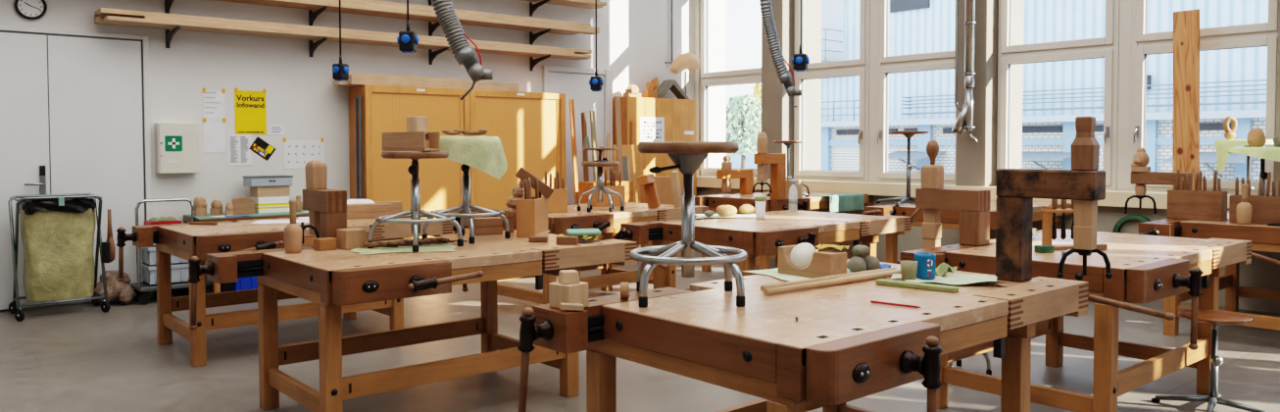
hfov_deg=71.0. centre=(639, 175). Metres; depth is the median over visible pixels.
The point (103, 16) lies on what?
plank
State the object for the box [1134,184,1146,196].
block
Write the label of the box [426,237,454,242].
chisel
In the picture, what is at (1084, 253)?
tripod stand
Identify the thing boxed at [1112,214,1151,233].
coil
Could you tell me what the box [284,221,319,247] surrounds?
clamp
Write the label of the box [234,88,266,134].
poster
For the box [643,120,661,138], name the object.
print
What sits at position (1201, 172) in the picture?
chisel
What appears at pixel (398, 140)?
wooden box
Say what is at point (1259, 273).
wall
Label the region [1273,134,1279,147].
stone
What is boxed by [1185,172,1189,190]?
chisel
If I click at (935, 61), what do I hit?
window
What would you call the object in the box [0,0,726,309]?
wall
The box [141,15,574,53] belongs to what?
plank
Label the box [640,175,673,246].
carton
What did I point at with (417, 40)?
socket
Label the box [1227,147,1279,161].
draped cloth
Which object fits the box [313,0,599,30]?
plank
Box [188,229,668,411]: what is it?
workbench
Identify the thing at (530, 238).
wood offcut
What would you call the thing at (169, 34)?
shelf bracket
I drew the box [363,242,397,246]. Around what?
chisel
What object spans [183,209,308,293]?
desk
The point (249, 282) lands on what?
crate
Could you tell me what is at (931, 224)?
block
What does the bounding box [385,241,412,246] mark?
chisel
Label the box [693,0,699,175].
trim
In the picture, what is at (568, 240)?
wood offcut
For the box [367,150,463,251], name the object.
stool
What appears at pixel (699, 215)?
cloth
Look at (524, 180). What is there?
chisel
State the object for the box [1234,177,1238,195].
chisel
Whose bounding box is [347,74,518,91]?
board
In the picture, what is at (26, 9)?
wall clock
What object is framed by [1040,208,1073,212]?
shelf
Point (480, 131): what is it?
leaf
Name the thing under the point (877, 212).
tool
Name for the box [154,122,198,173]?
upper cabinet
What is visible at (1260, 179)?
chisel
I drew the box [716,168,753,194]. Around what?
carving gallows
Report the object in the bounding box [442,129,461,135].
leaf
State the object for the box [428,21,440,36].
shelf bracket
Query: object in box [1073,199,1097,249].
block
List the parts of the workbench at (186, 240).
handle, guide rail, leg, rail, leg, wood strip, guide plate, long rail, handle, long rail, leg, rail, leg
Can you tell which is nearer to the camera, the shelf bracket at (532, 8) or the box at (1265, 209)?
the box at (1265, 209)
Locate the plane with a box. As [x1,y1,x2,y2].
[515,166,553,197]
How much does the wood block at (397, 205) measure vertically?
0.110 m
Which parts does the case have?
lid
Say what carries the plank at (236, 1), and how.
attached to the wall at (634, 37)
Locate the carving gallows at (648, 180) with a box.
[636,173,660,207]
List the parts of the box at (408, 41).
cord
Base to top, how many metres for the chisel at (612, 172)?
0.350 m
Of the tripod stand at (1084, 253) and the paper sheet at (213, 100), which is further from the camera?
the paper sheet at (213, 100)
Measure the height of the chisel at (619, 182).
0.310 m
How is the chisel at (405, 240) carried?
on the cloth at (436, 247)
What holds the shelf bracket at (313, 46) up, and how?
attached to the wall at (634, 37)
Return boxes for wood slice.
[620,282,629,298]
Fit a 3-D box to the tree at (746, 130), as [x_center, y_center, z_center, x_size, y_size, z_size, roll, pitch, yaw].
[4.992,-1.797,43.327,2.671,4.355,2.910,-2,2,-41]
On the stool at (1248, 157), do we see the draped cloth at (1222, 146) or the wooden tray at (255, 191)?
the draped cloth at (1222, 146)
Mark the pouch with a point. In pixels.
(570, 231)
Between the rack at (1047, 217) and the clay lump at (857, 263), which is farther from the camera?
the rack at (1047, 217)
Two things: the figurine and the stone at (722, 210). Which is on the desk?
the figurine
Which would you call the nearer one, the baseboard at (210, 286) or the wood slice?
the wood slice
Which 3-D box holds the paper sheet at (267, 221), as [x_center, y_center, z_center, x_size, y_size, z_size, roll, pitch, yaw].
[-2.678,0.344,6.753,0.420,0.002,0.300,-1,2,-12]
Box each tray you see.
[144,216,181,225]
[144,219,181,225]
[249,185,290,196]
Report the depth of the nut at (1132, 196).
7.28 m
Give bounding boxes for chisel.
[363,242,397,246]
[374,241,406,246]
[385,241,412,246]
[393,240,422,245]
[400,239,431,244]
[410,239,443,244]
[418,238,447,243]
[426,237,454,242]
[436,237,467,241]
[523,179,528,198]
[527,177,531,198]
[535,179,539,198]
[553,177,556,189]
[556,171,559,189]
[561,178,564,189]
[604,169,606,186]
[610,167,613,186]
[613,170,615,186]
[618,171,621,185]
[1051,198,1057,239]
[1060,198,1066,239]
[1070,199,1074,239]
[1175,169,1179,190]
[1180,176,1183,190]
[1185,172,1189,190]
[1194,172,1198,191]
[1198,170,1202,191]
[1202,175,1206,191]
[1213,170,1217,191]
[1217,177,1221,191]
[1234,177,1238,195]
[1246,177,1250,196]
[1258,178,1262,196]
[1266,171,1271,196]
[1272,181,1276,196]
[1278,179,1279,196]
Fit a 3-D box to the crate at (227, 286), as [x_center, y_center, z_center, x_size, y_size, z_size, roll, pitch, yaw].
[-4.001,1.003,8.591,0.114,0.280,0.324,-2,2,-41]
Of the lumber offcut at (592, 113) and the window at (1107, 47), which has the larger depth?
the lumber offcut at (592, 113)
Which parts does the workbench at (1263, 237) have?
leg, guide rail, long rail, leg, rail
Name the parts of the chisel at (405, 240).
handle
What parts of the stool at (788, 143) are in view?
seat mount, seat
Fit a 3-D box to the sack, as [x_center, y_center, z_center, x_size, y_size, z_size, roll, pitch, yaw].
[-4.972,0.605,7.674,0.548,0.860,0.420,-2,2,-41]
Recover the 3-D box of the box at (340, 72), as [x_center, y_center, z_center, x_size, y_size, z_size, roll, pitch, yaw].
[-2.406,-2.488,7.146,0.127,3.452,0.127,1,2,21]
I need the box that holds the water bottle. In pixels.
[788,181,797,202]
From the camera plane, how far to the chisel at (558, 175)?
7.73 m
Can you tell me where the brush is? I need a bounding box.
[100,208,115,262]
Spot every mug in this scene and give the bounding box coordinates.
[899,260,917,281]
[914,251,935,279]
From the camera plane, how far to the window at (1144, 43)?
8.07 m
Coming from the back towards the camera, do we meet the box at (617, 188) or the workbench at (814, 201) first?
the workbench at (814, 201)
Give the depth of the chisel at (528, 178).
5.59 m
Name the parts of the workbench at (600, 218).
leg, long rail, guide plate, leg, long rail, leg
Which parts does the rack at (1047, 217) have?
post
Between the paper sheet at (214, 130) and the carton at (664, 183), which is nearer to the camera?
the paper sheet at (214, 130)
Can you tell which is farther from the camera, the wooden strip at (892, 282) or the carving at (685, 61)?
the carving at (685, 61)
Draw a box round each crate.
[140,246,188,266]
[140,262,189,285]
[212,282,232,293]
[232,276,257,291]
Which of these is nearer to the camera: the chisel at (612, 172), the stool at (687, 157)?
the stool at (687, 157)
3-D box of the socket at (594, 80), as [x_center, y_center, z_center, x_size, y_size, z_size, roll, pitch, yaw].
[-0.427,-0.894,8.543,0.058,0.060,0.019,0,2,9]
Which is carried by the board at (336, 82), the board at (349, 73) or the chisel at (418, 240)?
the board at (349, 73)
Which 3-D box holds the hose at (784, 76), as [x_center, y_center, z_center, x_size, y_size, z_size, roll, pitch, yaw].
[1.256,-2.444,8.258,0.466,3.628,0.129,0,2,3]
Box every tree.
[725,93,761,168]
[750,83,761,131]
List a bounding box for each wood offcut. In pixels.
[528,236,547,242]
[556,236,578,245]
[583,136,590,147]
[1096,243,1107,249]
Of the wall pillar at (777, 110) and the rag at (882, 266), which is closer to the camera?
the rag at (882, 266)
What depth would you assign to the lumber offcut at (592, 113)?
10.96 m
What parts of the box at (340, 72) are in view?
cord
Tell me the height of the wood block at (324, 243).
0.062 m
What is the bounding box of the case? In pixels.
[242,174,293,186]
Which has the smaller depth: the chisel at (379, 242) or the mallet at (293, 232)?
the mallet at (293, 232)
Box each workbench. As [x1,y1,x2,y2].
[116,217,468,366]
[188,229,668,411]
[453,201,708,303]
[516,258,1175,411]
[613,207,922,290]
[694,191,873,271]
[861,198,1072,263]
[900,228,1279,411]
[1138,210,1279,335]
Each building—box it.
[725,136,759,168]
[820,0,1268,180]
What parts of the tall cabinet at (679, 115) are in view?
pull, door, door, door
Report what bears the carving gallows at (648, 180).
on the workbench at (600, 218)
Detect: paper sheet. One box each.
[202,88,225,120]
[202,117,225,152]
[251,219,309,223]
[298,216,308,219]
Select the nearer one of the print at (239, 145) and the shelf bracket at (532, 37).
the print at (239, 145)
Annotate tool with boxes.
[862,209,881,214]
[1267,222,1279,226]
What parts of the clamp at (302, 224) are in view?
arm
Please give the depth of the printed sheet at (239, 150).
9.00 m
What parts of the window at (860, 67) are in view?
handle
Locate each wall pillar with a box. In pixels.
[761,0,821,178]
[955,0,1023,186]
[1275,0,1279,196]
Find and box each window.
[699,0,761,177]
[793,0,870,181]
[876,0,956,184]
[996,0,1119,190]
[1129,0,1279,195]
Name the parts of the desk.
leg, desk frame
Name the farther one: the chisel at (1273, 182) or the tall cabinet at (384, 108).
the tall cabinet at (384, 108)
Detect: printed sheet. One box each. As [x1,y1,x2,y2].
[228,134,251,165]
[640,116,664,141]
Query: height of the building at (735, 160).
2.500 m
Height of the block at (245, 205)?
0.170 m
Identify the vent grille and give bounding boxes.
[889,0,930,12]
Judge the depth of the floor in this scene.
5.70 m
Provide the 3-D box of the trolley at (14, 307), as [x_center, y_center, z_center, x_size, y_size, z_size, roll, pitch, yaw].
[-4.973,0.669,7.669,0.668,1.012,0.538,-2,2,-41]
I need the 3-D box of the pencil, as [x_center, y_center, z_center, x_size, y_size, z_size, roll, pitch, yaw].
[0.901,0.453,3.164,0.186,0.009,0.009,1,2,40]
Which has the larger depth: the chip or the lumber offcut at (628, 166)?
the lumber offcut at (628, 166)
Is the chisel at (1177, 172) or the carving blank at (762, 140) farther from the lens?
the carving blank at (762, 140)
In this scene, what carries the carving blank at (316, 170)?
on the carving gallows at (331, 204)
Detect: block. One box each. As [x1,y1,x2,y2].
[231,196,254,214]
[308,209,320,234]
[313,237,337,250]
[336,227,365,248]
[346,202,393,219]
[373,200,402,214]
[406,116,428,131]
[472,216,502,235]
[548,281,588,308]
[557,269,579,284]
[671,170,681,207]
[721,178,732,192]
[756,163,767,181]
[778,245,846,278]
[786,179,802,198]
[922,207,941,248]
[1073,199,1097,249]
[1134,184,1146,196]
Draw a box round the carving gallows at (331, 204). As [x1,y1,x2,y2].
[302,188,346,246]
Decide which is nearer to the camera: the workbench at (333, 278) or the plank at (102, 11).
the workbench at (333, 278)
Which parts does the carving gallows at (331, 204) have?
arm, post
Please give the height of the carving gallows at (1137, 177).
0.350 m
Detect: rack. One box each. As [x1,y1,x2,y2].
[354,96,362,198]
[1040,205,1073,249]
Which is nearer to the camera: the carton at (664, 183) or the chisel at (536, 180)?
the chisel at (536, 180)
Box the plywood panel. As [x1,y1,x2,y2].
[611,145,643,246]
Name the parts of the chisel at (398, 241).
handle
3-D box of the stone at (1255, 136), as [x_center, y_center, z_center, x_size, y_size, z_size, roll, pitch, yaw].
[4.686,-0.288,6.810,0.155,0.153,0.119,-2,2,-41]
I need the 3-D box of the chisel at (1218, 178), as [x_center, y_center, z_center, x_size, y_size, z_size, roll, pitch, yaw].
[4.321,0.168,6.692,0.033,0.309,0.021,0,2,-5]
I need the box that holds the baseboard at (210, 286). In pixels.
[0,284,212,311]
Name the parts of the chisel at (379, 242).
handle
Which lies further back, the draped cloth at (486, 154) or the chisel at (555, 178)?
the chisel at (555, 178)
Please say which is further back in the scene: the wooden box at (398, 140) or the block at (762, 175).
the block at (762, 175)
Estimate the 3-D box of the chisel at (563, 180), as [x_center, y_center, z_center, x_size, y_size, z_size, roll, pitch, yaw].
[-0.656,0.160,7.685,0.022,0.279,0.021,-3,2,-41]
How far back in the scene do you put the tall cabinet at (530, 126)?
10.61 m
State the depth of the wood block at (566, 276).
3.13 m
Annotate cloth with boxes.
[350,244,456,254]
[440,135,507,179]
[558,234,602,241]
[694,213,765,217]
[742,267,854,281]
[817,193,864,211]
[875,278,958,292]
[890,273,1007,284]
[935,262,957,276]
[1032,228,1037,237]
[1213,139,1274,171]
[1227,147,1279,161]
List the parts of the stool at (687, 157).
leg, leg, seat mount, seat, leg, leg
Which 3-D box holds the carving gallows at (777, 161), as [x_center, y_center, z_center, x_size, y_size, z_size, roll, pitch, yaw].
[1.356,0.010,9.344,0.380,0.485,0.110,-2,2,-41]
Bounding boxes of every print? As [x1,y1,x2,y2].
[204,92,216,107]
[230,136,248,162]
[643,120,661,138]
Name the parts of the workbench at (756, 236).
guide rail, leg, rail, leg, leg, guide plate, rail, leg, handle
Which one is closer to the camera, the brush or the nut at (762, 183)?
the brush
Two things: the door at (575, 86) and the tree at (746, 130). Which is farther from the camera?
the tree at (746, 130)
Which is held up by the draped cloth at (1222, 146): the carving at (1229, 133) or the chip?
the carving at (1229, 133)
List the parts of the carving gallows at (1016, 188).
post, arm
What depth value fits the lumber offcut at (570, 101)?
10.91 m
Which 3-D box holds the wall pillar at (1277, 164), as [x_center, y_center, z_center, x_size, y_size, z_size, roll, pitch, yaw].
[5.744,-2.035,7.600,0.800,4.415,0.340,-2,2,-41]
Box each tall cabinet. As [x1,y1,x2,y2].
[348,84,470,239]
[469,89,566,208]
[612,96,696,196]
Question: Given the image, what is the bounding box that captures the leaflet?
[225,214,249,216]
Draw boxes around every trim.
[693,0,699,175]
[868,0,878,181]
[1116,0,1132,190]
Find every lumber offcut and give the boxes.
[568,98,578,203]
[581,112,589,181]
[590,110,597,181]
[599,147,604,181]
[605,133,610,180]
[614,96,623,180]
[622,155,628,180]
[627,160,630,181]
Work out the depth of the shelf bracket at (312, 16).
9.34 m
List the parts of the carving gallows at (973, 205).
arm, post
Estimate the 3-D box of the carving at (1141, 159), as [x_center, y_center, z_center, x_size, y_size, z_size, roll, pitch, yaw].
[4.058,-0.132,7.270,0.128,0.195,0.146,1,2,38]
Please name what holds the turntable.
on the stool at (600, 165)
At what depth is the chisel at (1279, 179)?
6.33 m
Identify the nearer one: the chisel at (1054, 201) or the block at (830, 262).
the block at (830, 262)
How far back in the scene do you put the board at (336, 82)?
9.40 m
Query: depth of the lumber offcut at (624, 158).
11.25 m
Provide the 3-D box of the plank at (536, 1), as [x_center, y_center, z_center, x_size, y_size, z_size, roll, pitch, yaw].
[-2.849,-2.142,9.773,6.080,0.050,0.195,-2,2,-41]
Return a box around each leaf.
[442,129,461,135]
[461,129,487,135]
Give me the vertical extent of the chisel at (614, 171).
0.317 m
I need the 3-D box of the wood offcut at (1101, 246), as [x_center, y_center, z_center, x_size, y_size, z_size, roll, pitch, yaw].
[2.473,0.384,4.846,0.100,0.030,0.040,-1,2,-23]
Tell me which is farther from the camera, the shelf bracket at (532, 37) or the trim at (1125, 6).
the shelf bracket at (532, 37)
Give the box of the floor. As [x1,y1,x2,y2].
[0,251,1279,411]
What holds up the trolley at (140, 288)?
on the floor
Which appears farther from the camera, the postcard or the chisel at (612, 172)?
the postcard
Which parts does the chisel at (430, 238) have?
handle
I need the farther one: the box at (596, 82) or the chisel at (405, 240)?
the box at (596, 82)
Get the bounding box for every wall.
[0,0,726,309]
[696,187,1279,313]
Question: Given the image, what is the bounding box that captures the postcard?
[249,136,275,160]
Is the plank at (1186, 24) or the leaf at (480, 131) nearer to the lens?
the leaf at (480, 131)
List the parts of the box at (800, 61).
cord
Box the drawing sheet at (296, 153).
[283,137,324,168]
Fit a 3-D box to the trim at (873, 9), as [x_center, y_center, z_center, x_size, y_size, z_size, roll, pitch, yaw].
[2.853,-1.962,10.809,0.120,4.065,0.120,-2,2,-41]
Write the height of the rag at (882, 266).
0.020 m
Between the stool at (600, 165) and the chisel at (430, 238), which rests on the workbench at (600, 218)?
the stool at (600, 165)
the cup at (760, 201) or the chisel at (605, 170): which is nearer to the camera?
the cup at (760, 201)
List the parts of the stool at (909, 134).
leg, leg, seat mount, seat, clamp knob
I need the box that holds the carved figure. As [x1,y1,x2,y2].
[503,179,524,232]
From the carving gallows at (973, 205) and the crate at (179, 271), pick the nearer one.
the carving gallows at (973, 205)
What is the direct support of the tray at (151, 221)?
on the tray at (170, 220)
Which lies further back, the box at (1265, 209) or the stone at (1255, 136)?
the stone at (1255, 136)
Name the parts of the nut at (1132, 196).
arm, arm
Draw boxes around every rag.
[815,244,849,249]
[880,263,891,268]
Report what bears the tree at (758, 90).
on the ground
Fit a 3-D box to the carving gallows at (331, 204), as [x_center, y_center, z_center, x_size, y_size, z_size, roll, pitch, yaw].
[-1.820,0.238,5.179,0.120,0.315,0.361,-2,2,-41]
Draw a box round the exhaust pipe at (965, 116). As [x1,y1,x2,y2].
[951,0,978,143]
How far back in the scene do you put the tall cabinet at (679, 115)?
12.25 m
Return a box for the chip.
[559,302,584,310]
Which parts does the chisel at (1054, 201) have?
blade, handle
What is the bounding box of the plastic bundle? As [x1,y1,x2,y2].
[92,270,137,303]
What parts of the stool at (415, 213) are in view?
leg, seat, leg, leg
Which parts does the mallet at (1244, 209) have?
handle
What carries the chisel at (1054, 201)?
in the rack at (1047, 217)
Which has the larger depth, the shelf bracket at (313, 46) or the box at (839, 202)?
the box at (839, 202)
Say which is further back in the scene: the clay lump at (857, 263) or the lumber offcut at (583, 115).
the lumber offcut at (583, 115)
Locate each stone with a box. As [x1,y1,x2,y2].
[703,210,714,216]
[716,204,737,216]
[738,203,755,213]
[1246,127,1266,147]
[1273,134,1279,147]
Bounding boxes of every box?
[250,196,289,213]
[332,0,348,81]
[381,131,440,150]
[396,0,419,52]
[516,196,549,237]
[541,188,567,212]
[589,0,603,91]
[590,185,625,206]
[791,0,809,71]
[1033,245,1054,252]
[1166,189,1229,221]
[1229,194,1279,224]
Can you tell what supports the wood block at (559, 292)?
on the workbench at (843, 346)
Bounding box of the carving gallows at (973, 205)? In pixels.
[915,188,990,246]
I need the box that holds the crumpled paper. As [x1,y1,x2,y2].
[346,198,374,203]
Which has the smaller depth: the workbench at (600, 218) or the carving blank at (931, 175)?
the carving blank at (931, 175)
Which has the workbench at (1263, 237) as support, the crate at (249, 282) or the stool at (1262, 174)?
the stool at (1262, 174)
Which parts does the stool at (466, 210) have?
leg, leg, leg, leg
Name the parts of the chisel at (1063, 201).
handle, blade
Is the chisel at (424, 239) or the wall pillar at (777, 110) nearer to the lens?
the chisel at (424, 239)
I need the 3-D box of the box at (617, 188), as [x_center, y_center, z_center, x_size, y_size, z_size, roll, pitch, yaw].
[-0.304,0.189,8.467,0.300,0.190,0.130,-1,2,-32]
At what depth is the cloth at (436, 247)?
4.89 m
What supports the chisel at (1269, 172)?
in the box at (1265, 209)
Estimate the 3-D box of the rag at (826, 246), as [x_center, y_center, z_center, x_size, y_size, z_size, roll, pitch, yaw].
[0.828,0.305,3.842,0.120,0.014,0.100,1,2,38]
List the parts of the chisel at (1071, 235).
blade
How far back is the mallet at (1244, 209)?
6.36 m
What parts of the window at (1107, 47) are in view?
handle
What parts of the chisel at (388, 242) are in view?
handle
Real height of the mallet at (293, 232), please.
0.282 m
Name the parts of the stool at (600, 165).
leg, leg, seat, leg, leg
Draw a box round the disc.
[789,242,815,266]
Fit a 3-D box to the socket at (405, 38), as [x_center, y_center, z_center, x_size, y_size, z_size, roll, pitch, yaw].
[-1.706,-0.996,6.537,0.064,0.066,0.021,0,2,1]
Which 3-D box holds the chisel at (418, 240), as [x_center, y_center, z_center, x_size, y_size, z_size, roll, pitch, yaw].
[-1.218,0.376,5.102,0.200,0.030,0.030,0,2,9]
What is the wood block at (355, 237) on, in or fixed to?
on the workbench at (333, 278)
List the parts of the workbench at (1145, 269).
leg, long rail, leg, rail, leg, guide plate, long rail, handle, leg, rail, handle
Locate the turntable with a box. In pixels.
[582,147,617,161]
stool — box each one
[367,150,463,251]
[421,163,510,243]
[577,157,624,211]
[629,141,747,306]
[766,140,809,196]
[876,131,929,205]
[948,351,991,375]
[1151,308,1269,411]
[1227,145,1254,210]
[1259,157,1267,195]
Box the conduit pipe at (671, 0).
[671,0,686,94]
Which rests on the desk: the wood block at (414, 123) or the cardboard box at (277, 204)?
the cardboard box at (277, 204)
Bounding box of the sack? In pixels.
[19,196,96,300]
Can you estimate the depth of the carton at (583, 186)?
10.56 m
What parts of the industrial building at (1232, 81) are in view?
lit panel, railing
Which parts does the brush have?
handle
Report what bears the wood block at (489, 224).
on the workbench at (333, 278)
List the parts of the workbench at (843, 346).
handle, guide rail, leg, rail, long rail, leg, leg, guide plate, handle, leg, rail, handle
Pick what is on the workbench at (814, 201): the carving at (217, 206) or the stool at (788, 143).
the stool at (788, 143)
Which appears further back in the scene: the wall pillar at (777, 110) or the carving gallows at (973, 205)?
the wall pillar at (777, 110)
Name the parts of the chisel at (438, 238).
handle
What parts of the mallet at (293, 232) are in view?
handle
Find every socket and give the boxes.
[333,65,339,73]
[343,66,348,73]
[400,34,409,43]
[414,35,419,44]
[591,78,597,84]
[795,55,802,63]
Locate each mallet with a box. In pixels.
[283,199,302,252]
[1236,183,1252,224]
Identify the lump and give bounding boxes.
[623,84,641,97]
[846,255,866,271]
[851,245,869,256]
[863,255,880,270]
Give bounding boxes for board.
[332,80,355,86]
[346,72,464,80]
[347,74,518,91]
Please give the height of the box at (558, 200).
0.200 m
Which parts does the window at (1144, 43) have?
handle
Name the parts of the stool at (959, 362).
leg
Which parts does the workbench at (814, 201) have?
leg, rail, leg, long rail, leg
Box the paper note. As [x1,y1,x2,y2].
[269,124,285,135]
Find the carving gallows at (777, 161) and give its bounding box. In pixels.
[754,152,786,199]
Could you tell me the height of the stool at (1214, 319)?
0.515 m
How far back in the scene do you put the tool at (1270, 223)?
6.22 m
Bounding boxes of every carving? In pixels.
[193,196,207,215]
[209,199,223,215]
[225,201,233,214]
[664,51,700,73]
[1131,147,1150,171]
[1223,115,1237,139]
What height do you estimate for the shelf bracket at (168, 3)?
0.177 m
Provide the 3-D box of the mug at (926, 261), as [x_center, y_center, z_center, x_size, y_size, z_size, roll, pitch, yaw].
[1.189,0.377,3.745,0.086,0.105,0.086,1,2,32]
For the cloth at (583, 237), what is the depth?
5.28 m
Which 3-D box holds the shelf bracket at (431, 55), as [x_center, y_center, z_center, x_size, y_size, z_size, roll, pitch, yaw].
[-2.278,-1.362,10.171,0.036,0.177,0.430,-2,2,-41]
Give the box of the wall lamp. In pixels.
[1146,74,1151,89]
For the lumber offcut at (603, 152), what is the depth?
10.95 m
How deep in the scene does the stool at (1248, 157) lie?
7.38 m
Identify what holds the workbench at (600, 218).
on the floor
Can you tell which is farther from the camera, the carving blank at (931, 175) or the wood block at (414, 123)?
the carving blank at (931, 175)
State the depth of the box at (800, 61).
7.96 m
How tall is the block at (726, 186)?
0.158 m
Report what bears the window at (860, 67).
in the wall at (634, 37)
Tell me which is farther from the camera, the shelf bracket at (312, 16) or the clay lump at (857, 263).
the shelf bracket at (312, 16)
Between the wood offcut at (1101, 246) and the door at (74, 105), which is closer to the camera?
the wood offcut at (1101, 246)
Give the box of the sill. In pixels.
[696,175,1272,208]
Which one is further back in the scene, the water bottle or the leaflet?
the leaflet
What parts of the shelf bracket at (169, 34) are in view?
wall plate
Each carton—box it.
[578,180,633,266]
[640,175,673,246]
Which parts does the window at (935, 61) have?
handle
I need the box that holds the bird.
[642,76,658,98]
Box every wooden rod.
[760,266,896,291]
[763,268,900,295]
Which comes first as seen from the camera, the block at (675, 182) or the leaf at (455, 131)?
the leaf at (455, 131)
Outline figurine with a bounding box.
[295,195,302,211]
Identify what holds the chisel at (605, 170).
in the box at (617, 188)
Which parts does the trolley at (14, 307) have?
frame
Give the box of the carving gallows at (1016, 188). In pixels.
[995,168,1105,282]
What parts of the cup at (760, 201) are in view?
lid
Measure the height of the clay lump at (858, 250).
0.060 m
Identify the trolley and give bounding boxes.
[7,193,109,321]
[130,197,194,304]
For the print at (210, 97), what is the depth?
8.81 m
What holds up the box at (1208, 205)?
on the workbench at (1263, 237)
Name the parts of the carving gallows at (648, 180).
arm, post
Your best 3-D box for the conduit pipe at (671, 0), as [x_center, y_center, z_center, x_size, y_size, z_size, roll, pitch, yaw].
[0.553,-2.307,12.820,0.302,4.200,0.024,-2,3,-43]
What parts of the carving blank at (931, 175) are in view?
turned knob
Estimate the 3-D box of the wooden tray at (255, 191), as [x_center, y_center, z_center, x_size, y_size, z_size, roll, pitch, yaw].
[-3.705,0.152,8.976,0.310,0.105,0.240,-2,2,-41]
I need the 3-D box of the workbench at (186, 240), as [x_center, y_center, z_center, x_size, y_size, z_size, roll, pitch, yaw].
[-2.538,0.767,6.682,2.215,0.874,1.439,-2,2,-41]
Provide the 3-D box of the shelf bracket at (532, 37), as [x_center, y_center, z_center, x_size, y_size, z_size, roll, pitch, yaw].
[-1.227,-1.708,11.062,0.036,0.177,0.430,-2,2,-41]
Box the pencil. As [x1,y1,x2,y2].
[870,299,921,307]
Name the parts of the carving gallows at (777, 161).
arm, post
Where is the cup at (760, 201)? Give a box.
[754,196,766,218]
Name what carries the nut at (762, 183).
hanging from the carving gallows at (777, 161)
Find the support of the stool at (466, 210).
on the workbench at (333, 278)
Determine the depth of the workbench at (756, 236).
6.50 m
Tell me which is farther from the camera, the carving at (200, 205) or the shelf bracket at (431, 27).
the shelf bracket at (431, 27)
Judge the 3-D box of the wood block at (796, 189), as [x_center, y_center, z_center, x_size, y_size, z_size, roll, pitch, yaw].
[1.647,0.144,9.585,0.120,0.200,0.140,2,3,44]
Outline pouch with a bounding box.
[566,228,601,235]
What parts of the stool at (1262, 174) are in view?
clamp knob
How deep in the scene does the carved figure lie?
5.87 m
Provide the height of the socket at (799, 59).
0.066 m
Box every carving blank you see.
[305,159,327,189]
[721,155,732,169]
[756,132,767,153]
[920,139,943,189]
[1070,116,1099,170]
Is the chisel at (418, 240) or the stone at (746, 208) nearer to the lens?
the chisel at (418, 240)
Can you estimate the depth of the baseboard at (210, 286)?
8.65 m
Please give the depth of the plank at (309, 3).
9.81 m
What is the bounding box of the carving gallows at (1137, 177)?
[1130,171,1192,190]
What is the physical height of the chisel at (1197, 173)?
0.345 m
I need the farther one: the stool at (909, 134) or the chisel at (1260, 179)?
the stool at (909, 134)
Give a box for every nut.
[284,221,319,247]
[751,181,772,193]
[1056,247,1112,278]
[1124,195,1157,213]
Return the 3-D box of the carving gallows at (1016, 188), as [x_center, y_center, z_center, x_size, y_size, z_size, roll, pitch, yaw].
[1.665,0.208,3.654,0.110,0.465,0.400,-2,2,-41]
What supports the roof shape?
on the tall cabinet at (679, 115)
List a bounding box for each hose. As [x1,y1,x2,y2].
[431,0,493,99]
[759,0,801,107]
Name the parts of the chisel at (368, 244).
handle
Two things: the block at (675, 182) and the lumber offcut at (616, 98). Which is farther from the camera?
the lumber offcut at (616, 98)
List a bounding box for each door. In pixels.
[0,25,153,309]
[541,65,612,204]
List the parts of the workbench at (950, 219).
leg, guide rail, rail, rail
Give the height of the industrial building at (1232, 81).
8.034 m
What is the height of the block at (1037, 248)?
0.035 m
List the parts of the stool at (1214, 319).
leg, leg, seat mount, seat, clamp knob, leg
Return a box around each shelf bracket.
[164,0,174,13]
[165,24,180,48]
[308,4,327,25]
[309,36,327,56]
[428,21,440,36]
[428,46,448,64]
[529,0,549,16]
[529,28,550,45]
[530,53,551,71]
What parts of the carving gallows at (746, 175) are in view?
arm, post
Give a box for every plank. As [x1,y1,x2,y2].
[94,7,591,53]
[97,14,141,18]
[103,15,590,58]
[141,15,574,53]
[215,0,579,35]
[247,0,599,34]
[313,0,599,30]
[346,0,590,26]
[520,0,602,9]
[549,0,606,6]
[1172,8,1199,190]
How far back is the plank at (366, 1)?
10.37 m
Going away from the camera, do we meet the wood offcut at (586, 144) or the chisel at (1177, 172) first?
the chisel at (1177, 172)
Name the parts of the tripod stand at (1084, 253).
arm, arm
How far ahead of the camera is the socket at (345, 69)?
7.17 m
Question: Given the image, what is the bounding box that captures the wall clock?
[14,0,47,19]
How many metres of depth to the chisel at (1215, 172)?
6.69 m
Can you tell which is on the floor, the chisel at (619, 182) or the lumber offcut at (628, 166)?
the lumber offcut at (628, 166)
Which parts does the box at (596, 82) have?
cord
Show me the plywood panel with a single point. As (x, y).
(635, 158)
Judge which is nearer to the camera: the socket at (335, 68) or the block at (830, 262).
the block at (830, 262)
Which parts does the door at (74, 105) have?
handle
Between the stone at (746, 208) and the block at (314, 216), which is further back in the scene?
the stone at (746, 208)
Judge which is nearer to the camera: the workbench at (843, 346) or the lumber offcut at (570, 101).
the workbench at (843, 346)
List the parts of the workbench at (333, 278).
handle, guide rail, leg, rail, leg, guide plate, long rail, handle, long rail, handle, leg, rail, leg, handle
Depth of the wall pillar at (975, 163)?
9.59 m
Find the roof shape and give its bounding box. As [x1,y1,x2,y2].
[656,79,689,98]
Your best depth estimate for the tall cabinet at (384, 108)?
9.68 m

